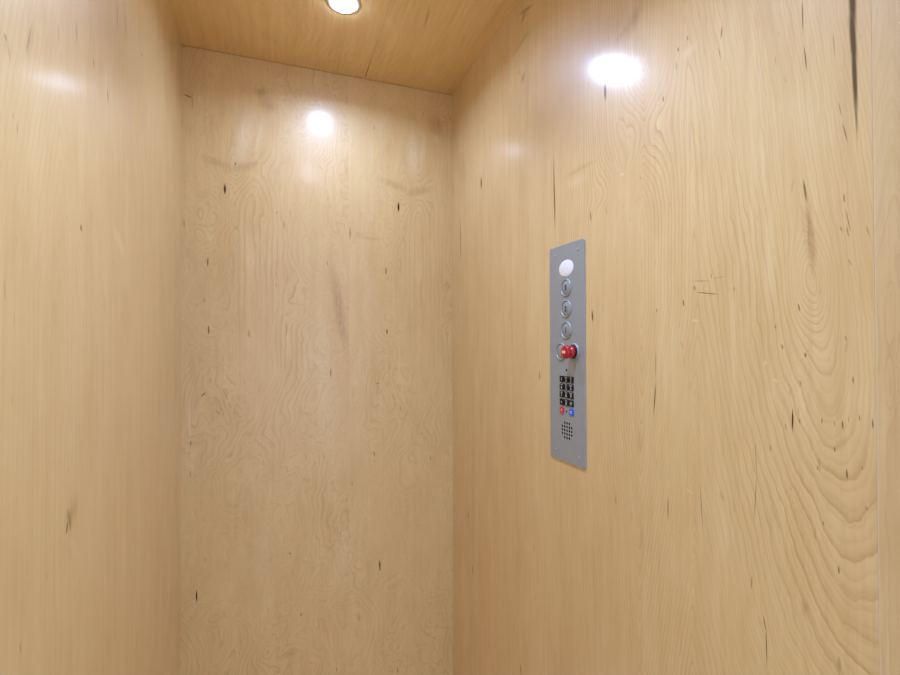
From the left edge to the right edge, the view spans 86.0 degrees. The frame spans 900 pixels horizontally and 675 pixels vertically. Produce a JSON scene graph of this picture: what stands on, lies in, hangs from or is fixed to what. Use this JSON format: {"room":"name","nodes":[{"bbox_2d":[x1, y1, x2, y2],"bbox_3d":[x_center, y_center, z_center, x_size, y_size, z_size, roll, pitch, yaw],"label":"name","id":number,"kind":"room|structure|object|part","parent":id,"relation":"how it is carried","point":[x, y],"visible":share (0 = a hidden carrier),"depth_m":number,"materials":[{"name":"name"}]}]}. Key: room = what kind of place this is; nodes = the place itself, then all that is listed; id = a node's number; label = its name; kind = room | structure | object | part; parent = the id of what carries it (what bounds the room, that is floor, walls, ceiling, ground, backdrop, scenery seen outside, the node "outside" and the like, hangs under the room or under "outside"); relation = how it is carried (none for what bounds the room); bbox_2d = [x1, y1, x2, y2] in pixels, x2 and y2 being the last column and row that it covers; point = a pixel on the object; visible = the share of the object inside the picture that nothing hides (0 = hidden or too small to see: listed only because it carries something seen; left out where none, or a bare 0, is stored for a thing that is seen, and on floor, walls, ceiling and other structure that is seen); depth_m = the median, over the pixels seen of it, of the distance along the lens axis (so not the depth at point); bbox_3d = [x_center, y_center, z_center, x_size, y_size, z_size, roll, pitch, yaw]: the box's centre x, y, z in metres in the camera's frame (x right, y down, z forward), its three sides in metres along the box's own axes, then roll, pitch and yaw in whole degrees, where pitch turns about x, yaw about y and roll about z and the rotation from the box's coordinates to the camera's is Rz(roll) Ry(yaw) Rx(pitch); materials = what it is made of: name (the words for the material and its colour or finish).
{"room":"elevator interior","nodes":[
{"label":"elevator interior","id":0,"kind":"room"},
{"bbox_2d":[0,0,181,674],"bbox_3d":[-0.606,0.203,0.841,0.019,2.297,1.439,0,-1,-20],"label":"wall","id":1,"kind":"structure","parent":0,"point":[91,90],"depth_m":0.76,"materials":[{"name":"brown wood"}]},
{"bbox_2d":[180,45,452,674],"bbox_3d":[-0.417,0.222,1.665,0.901,2.276,0.019,0,-1,-20],"label":"wall","id":2,"kind":"structure","parent":0,"point":[317,403],"depth_m":1.64,"materials":[{"name":"brown wood"}]},
{"bbox_2d":[169,0,518,94],"bbox_3d":[-0.176,-0.937,1.011,0.901,0.023,1.439,0,-1,-20],"label":"ceiling","id":3,"kind":"structure","parent":0,"point":[428,45],"depth_m":1.46,"materials":[{"name":"brown wood"}]},
{"bbox_2d":[326,0,360,13],"bbox_3d":[-0.292,-0.915,1.329,0.093,0.012,0.093,0,-1,-20],"label":"recessed light","id":4,"kind":"object","parent":3,"relation":"in","point":[340,6],"visible":1,"depth_m":1.33,"materials":[{"name":"white glass"}]},
{"bbox_2d":[452,0,899,674],"bbox_3d":[0.259,0.204,1.156,0.019,2.297,1.439,0,-1,-20],"label":"wall","id":5,"kind":"structure","parent":0,"point":[711,160],"depth_m":0.79,"materials":[{"name":"brown wood"}]},
{"bbox_2d":[550,238,586,468],"bbox_3d":[0.254,0.035,1.097,0.031,0.499,0.140,0,-1,-20],"label":"control panel","id":6,"kind":"object","parent":5,"relation":"attached to","point":[567,261],"visible":1,"depth_m":1.09,"materials":[{"name":"metal"}]},
{"bbox_3d":[0.261,0.032,1.067,0.024,0.030,0.030,0,-1,-20],"label":"knob","id":7,"kind":"part","parent":6,"relation":"part of","materials":[{"name":"red plastic"}]},
{"bbox_2d":[871,0,880,674],"bbox_3d":[0.484,0.206,0.539,0.019,2.278,0.002,0,-1,-20],"label":"trim","id":8,"kind":"structure","parent":5,"relation":"attached to","point":[871,0],"depth_m":0.54,"materials":[{"name":"beige"}]}
]}

